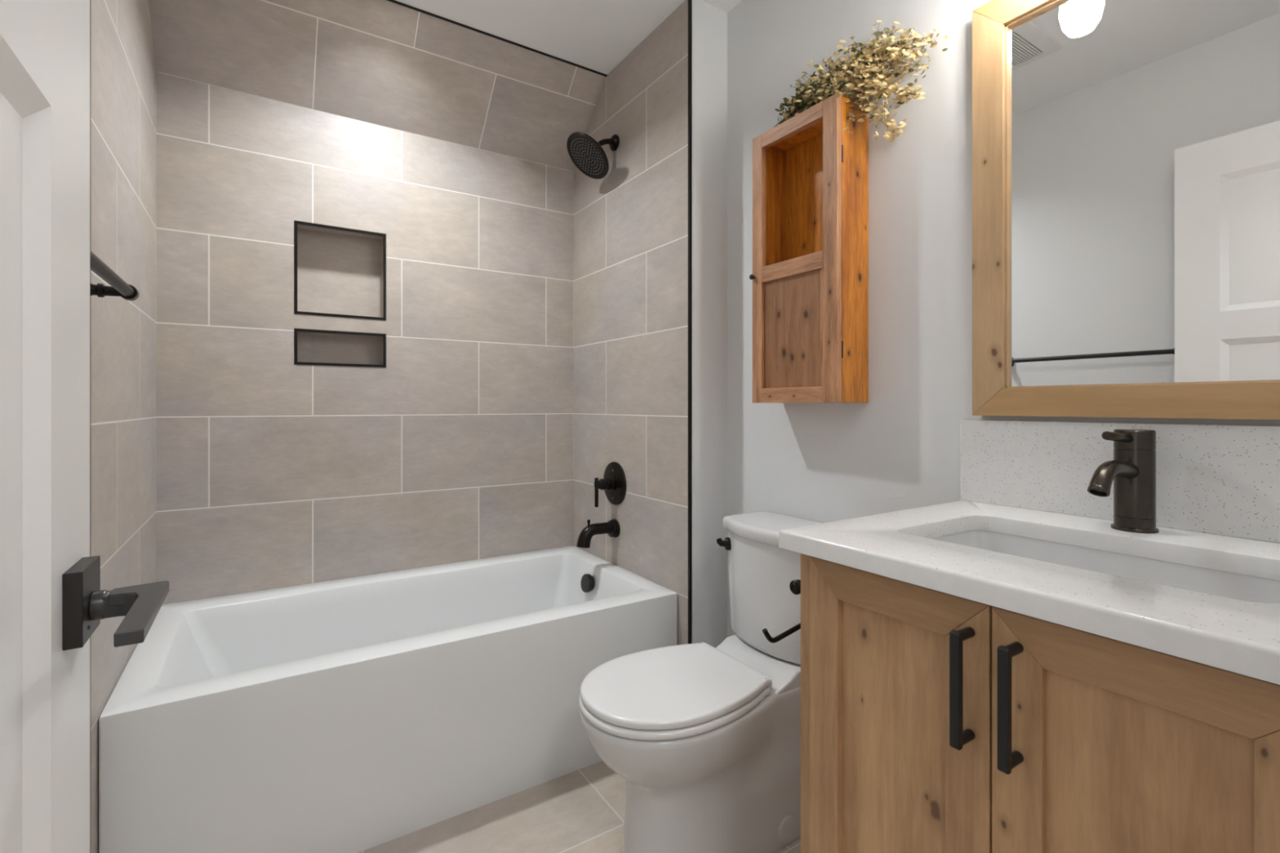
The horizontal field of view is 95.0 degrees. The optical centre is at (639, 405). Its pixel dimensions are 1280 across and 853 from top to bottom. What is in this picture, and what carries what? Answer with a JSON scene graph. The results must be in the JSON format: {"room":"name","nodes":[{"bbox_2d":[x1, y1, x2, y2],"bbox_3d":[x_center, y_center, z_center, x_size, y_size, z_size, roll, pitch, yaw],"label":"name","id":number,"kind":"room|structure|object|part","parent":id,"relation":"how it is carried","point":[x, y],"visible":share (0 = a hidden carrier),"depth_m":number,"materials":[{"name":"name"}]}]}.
{"room":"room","nodes":[
{"label":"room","id":0,"kind":"room"},
{"bbox_2d":[90,0,156,852],"bbox_3d":[-1.364,-0.123,1.494,0.100,2.498,0.876,0,0,-33],"label":"wall","id":1,"kind":"structure","parent":0,"point":[123,73],"depth_m":1.41,"materials":[{"name":"tile"}]},
{"bbox_2d":[156,71,573,604],"bbox_3d":[-0.908,-0.123,2.404,1.853,2.498,0.160,0,0,-33],"label":"wall","id":2,"kind":"structure","parent":0,"point":[273,472],"depth_m":2.20,"materials":[{"name":"tile"}]},
{"bbox_2d":[293,220,386,320],"bbox_3d":[-1.110,-0.495,2.182,0.306,0.334,0.008,0,0,-33],"label":"trim","id":3,"kind":"structure","parent":2,"relation":"attached to","point":[295,222],"depth_m":2.17,"materials":[{"name":"black metal"}]},
{"bbox_2d":[293,328,386,367],"bbox_3d":[-1.110,-0.211,2.182,0.306,0.130,0.008,0,0,-33],"label":"trim","id":4,"kind":"structure","parent":2,"relation":"attached to","point":[295,330],"depth_m":2.17,"materials":[{"name":"black metal"}]},
{"bbox_2d":[148,0,605,171],"bbox_3d":[-0.849,-1.223,2.163,1.490,0.297,0.309,0,0,-33],"label":"wall","id":5,"kind":"structure","parent":0,"point":[384,63],"depth_m":2.11,"materials":[{"name":"tile"}]},
{"bbox_2d":[386,0,607,76],"bbox_3d":[-0.764,-1.370,2.032,1.490,0.004,0.008,0,0,-33],"label":"trim","id":6,"kind":"structure","parent":5,"relation":"attached to","point":[392,1],"depth_m":2.17,"materials":[{"name":"black metal"}]},
{"bbox_2d":[395,0,742,74],"bbox_3d":[-0.221,-1.422,1.339,1.853,0.100,2.695,0,0,-33],"label":"ceiling","id":7,"kind":"structure","parent":0,"point":[597,35],"depth_m":2.09,"materials":[{"name":"paint"}]},
{"bbox_2d":[358,760,800,852],"bbox_3d":[-0.221,1.176,1.339,1.853,0.100,2.695,0,0,-33],"label":"floor","id":8,"kind":"structure","parent":0,"point":[581,811],"depth_m":1.57,"materials":[{"name":"tile"}]},
{"bbox_2d":[98,546,676,852],"bbox_3d":[-0.713,0.886,1.953,1.488,0.482,0.807,0,0,-33],"label":"bathtub","id":9,"kind":"object","parent":8,"relation":"on","point":[355,714],"visible":0.92,"depth_m":1.58,"materials":[{"name":"white ceramic"}]},
{"bbox_2d":[578,511,822,852],"bbox_3d":[0.190,0.732,1.534,0.738,0.790,0.382,0,0,-33],"label":"toilet","id":10,"kind":"object","parent":8,"relation":"on","point":[704,740],"visible":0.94,"depth_m":1.43,"materials":[{"name":"white ceramic"}]},
{"bbox_3d":[0.067,0.711,1.453,0.444,0.018,0.371,0,0,-33],"label":"seat","id":11,"kind":"part","parent":10,"relation":"part of","materials":[{"name":"white plastic"}]},
{"bbox_3d":[0.071,0.689,1.456,0.446,0.021,0.363,0,0,-33],"label":"lid","id":12,"kind":"part","parent":10,"relation":"part of","materials":[{"name":"white plastic"}]},
{"bbox_3d":[0.184,0.924,1.528,0.718,0.404,0.368,0,0,-33],"label":"bowl","id":13,"kind":"part","parent":10,"relation":"part of","materials":[{"name":"white ceramic"}]},
{"bbox_3d":[0.254,0.418,1.773,0.046,0.039,0.039,0,0,9],"label":"flush lever","id":14,"kind":"part","parent":10,"relation":"part of","materials":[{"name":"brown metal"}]},
{"bbox_3d":[0.407,0.527,1.673,0.210,0.312,0.361,0,0,-33],"label":"tank","id":15,"kind":"part","parent":10,"relation":"part of","materials":[{"name":"white ceramic"}]},
{"bbox_3d":[0.405,0.356,1.671,0.227,0.038,0.380,0,0,-33],"label":"tank lid","id":16,"kind":"part","parent":10,"relation":"part of","materials":[{"name":"white ceramic"}]},
{"bbox_2d":[800,553,1279,852],"bbox_3d":[0.674,0.687,0.896,0.624,0.878,0.658,0,0,-33],"label":"vanity cabinet","id":17,"kind":"object","parent":8,"relation":"on","point":[932,721],"visible":0.92,"depth_m":0.72,"materials":[{"name":"brown wood"}]},
{"bbox_2d":[762,579,800,643],"bbox_3d":[0.306,0.383,1.096,0.151,0.117,0.078,0,0,-33],"label":"toilet paper holder","id":18,"kind":"object","parent":17,"relation":"attached to","point":[794,585],"visible":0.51,"depth_m":1.11,"materials":[{"name":"brown metal"}]},
{"bbox_3d":[0.378,0.639,0.879,0.006,0.658,0.185,0,0,-33],"label":"panel","id":19,"kind":"part","parent":17,"relation":"part of","materials":[{"name":"brown wood"}]},
{"bbox_3d":[0.374,0.639,0.876,0.017,0.766,0.292,0,0,-33],"label":"cabinet door","id":20,"kind":"part","parent":17,"relation":"part of","materials":[{"name":"brown wood"}]},
{"bbox_3d":[0.416,0.364,0.757,0.040,0.149,0.013,0,0,-33],"label":"handle","id":21,"kind":"part","parent":17,"relation":"part of","materials":[{"name":"black metal"}]},
{"bbox_3d":[0.448,0.364,0.709,0.040,0.149,0.013,0,0,-33],"label":"handle","id":22,"kind":"part","parent":17,"relation":"part of","materials":[{"name":"black metal"}]},
{"bbox_2d":[778,500,1279,684],"bbox_3d":[0.680,0.233,0.906,0.608,0.031,0.675,0,0,-33],"label":"countertop","id":23,"kind":"structure","parent":17,"relation":"on","point":[1239,637],"depth_m":0.79,"materials":[{"name":"white stone"}]},
{"bbox_2d":[933,530,1279,604],"bbox_3d":[0.681,0.321,0.904,0.326,0.146,0.500,0,0,-33],"label":"sink","id":24,"kind":"object","parent":23,"relation":"in","point":[1204,580],"visible":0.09,"depth_m":0.97,"materials":[{"name":"white ceramic"}]},
{"bbox_2d":[1087,429,1159,533],"bbox_3d":[0.809,0.130,0.988,0.196,0.175,0.065,0,0,-33],"label":"faucet","id":25,"kind":"object","parent":23,"relation":"on","point":[1132,469],"visible":1,"depth_m":1.00,"materials":[{"name":"black metal"}]},
{"bbox_3d":[0.788,0.120,0.975,0.146,0.057,0.029,0,0,-33],"label":"spout","id":26,"kind":"part","parent":25,"relation":"part of","materials":[{"name":"brown metal"}]},
{"bbox_3d":[0.805,0.054,0.986,0.102,0.023,0.014,0,0,-33],"label":"handle","id":27,"kind":"part","parent":25,"relation":"part of","materials":[{"name":"brown metal"}]},
{"bbox_3d":[0.534,0.639,0.628,0.017,0.766,0.292,0,0,-33],"label":"cabinet door","id":28,"kind":"part","parent":17,"relation":"part of","materials":[{"name":"brown wood"}]},
{"bbox_3d":[0.538,0.639,0.631,0.006,0.658,0.185,0,0,-33],"label":"panel","id":29,"kind":"part","parent":17,"relation":"part of","materials":[{"name":"brown wood"}]},
{"bbox_2d":[573,0,688,644],"bbox_3d":[0.039,-0.123,2.404,0.262,2.498,0.867,0,0,-33],"label":"wall","id":30,"kind":"structure","parent":0,"point":[630,224],"depth_m":2.23,"materials":[{"name":"tile"}]},
{"bbox_2d":[566,132,619,178],"bbox_3d":[-0.185,-1.004,2.321,0.203,0.184,0.200,0,0,-33],"label":"shower","id":31,"kind":"object","parent":30,"relation":"attached to","point":[588,154],"visible":1,"depth_m":2.31,"materials":[{"name":"black metal"}]},
{"bbox_3d":[-0.152,-1.038,2.343,0.094,0.072,0.031,0,0,-33],"label":"arm","id":32,"kind":"part","parent":31,"relation":"part of","materials":[{"name":"brown metal"}]},
{"bbox_2d":[576,519,620,548],"bbox_3d":[-0.172,0.504,2.329,0.173,0.108,0.076,0,0,-33],"label":"tub spout","id":33,"kind":"object","parent":30,"relation":"attached to","point":[612,528],"visible":1,"depth_m":2.31,"materials":[{"name":"brown metal"}]},
{"bbox_2d":[593,462,626,506],"bbox_3d":[-0.140,0.317,2.352,0.094,0.176,0.175,0,0,-33],"label":"shower valve","id":34,"kind":"object","parent":30,"relation":"attached to","point":[613,482],"visible":1,"depth_m":2.34,"materials":[{"name":"black metal"}]},
{"bbox_3d":[-0.173,0.346,2.331,0.016,0.116,0.016,0,0,-33],"label":"handle","id":35,"kind":"part","parent":34,"relation":"part of","materials":[{"name":"brown metal"}]},
{"bbox_3d":[-0.106,0.316,2.374,0.012,0.175,0.175,0,0,-33],"label":"plate","id":36,"kind":"part","parent":34,"relation":"part of","materials":[{"name":"brown metal"}]},
{"bbox_2d":[688,0,692,644],"bbox_3d":[0.167,-0.122,1.965,0.009,2.497,0.010,0,0,-33],"label":"trim","id":37,"kind":"structure","parent":30,"relation":"attached to","point":[690,2],"depth_m":1.96,"materials":[{"name":"black metal"}]},
{"bbox_2d":[692,0,727,648],"bbox_3d":[0.236,-0.123,2.010,0.156,2.498,0.009,0,0,-33],"label":"wall","id":38,"kind":"structure","parent":0,"point":[709,23],"depth_m":2.01,"materials":[{"name":"grey paint"}]},
{"bbox_2d":[727,0,1279,636],"bbox_3d":[0.794,-0.123,1.383,0.100,2.498,1.668,0,0,-33],"label":"wall","id":39,"kind":"structure","parent":0,"point":[898,450],"depth_m":1.54,"materials":[{"name":"grey paint"}]},
{"bbox_2d":[749,93,868,403],"bbox_3d":[0.468,-0.404,1.659,0.146,0.793,0.311,0,0,-33],"label":"upper cabinet","id":40,"kind":"object","parent":39,"relation":"attached to","point":[810,276],"visible":1,"depth_m":1.60,"materials":[{"name":"brown wood"}]},
{"bbox_3d":[0.335,-0.382,1.746,0.017,0.016,0.016,0,0,-33],"label":"knob","id":41,"kind":"part","parent":40,"relation":"part of","materials":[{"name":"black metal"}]},
{"bbox_3d":[0.430,-0.206,1.639,0.006,0.316,0.228,0,0,-33],"label":"panel","id":42,"kind":"part","parent":40,"relation":"part of","materials":[{"name":"brown wood"}]},
{"bbox_3d":[0.483,-0.206,1.548,0.004,0.312,0.012,0,0,-33],"label":"panel molding","id":43,"kind":"part","parent":40,"relation":"part of","materials":[{"name":"brown wood"}]},
{"bbox_2d":[772,19,948,142],"bbox_3d":[0.528,-0.806,1.554,0.153,0.332,0.537,0,0,-33],"label":"bunch","id":44,"kind":"object","parent":40,"relation":"on","point":[846,79],"visible":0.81,"depth_m":1.48,"materials":[{"name":"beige plant"}]},
{"bbox_2d":[960,419,1279,542],"bbox_3d":[0.926,0.125,1.066,0.020,0.184,0.677,0,0,-33],"label":"backsplash","id":45,"kind":"structure","parent":39,"relation":"attached to","point":[1215,479],"depth_m":1.05,"materials":[{"name":"white stone"}]},
{"bbox_2d":[972,0,1279,420],"bbox_3d":[0.921,-0.429,1.061,0.033,0.904,0.611,0,0,-33],"label":"wall mirror","id":46,"kind":"object","parent":39,"relation":"attached to","point":[1126,153],"visible":1,"depth_m":1.09,"materials":[{"name":"brown wood"}]},
{"bbox_3d":[0.474,-0.123,0.261,1.853,2.498,0.130,0,0,-33],"label":"wall","id":47,"kind":"structure","parent":0,"visible":0},
{"bbox_2d":[0,0,168,852],"bbox_3d":[-0.320,0.083,0.261,0.102,2.059,0.732,0,0,-32],"label":"door","id":48,"kind":"structure","parent":47,"relation":"in","point":[52,601],"depth_m":0.45,"materials":[{"name":"white paint"}]},
{"bbox_3d":[-0.484,0.169,0.509,0.012,0.063,0.063,0,0,-33],"label":"handle","id":49,"kind":"part","parent":48,"relation":"part of","materials":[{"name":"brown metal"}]},
{"bbox_3d":[-0.427,0.175,0.479,0.052,0.025,0.144,0,0,-33],"label":"lever","id":50,"kind":"part","parent":48,"relation":"part of","materials":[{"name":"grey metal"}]},
{"bbox_3d":[-0.677,-0.123,0.429,0.100,2.498,1.659,0,0,-33],"label":"wall","id":51,"kind":"structure","parent":0,"visible":0},
{"bbox_2d":[89,0,90,852],"bbox_3d":[-1.082,-0.122,1.149,0.007,2.497,0.009,0,0,-33],"label":"trim","id":52,"kind":"structure","parent":51,"relation":"attached to","point":[90,0],"depth_m":1.15,"materials":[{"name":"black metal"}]},
{"bbox_2d":[89,249,139,301],"bbox_3d":[-0.784,-0.205,0.776,0.096,0.058,0.697,0,0,-33],"label":"towel bar","id":53,"kind":"object","parent":51,"relation":"attached to","point":[119,287],"visible":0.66,"depth_m":0.99,"materials":[{"name":"black metal"}]},
{"bbox_3d":[-0.957,-0.205,1.045,0.096,0.058,0.058,0,0,-33],"label":"post","id":54,"kind":"part","parent":53,"relation":"part of","materials":[{"name":"brown metal"}]}
]}

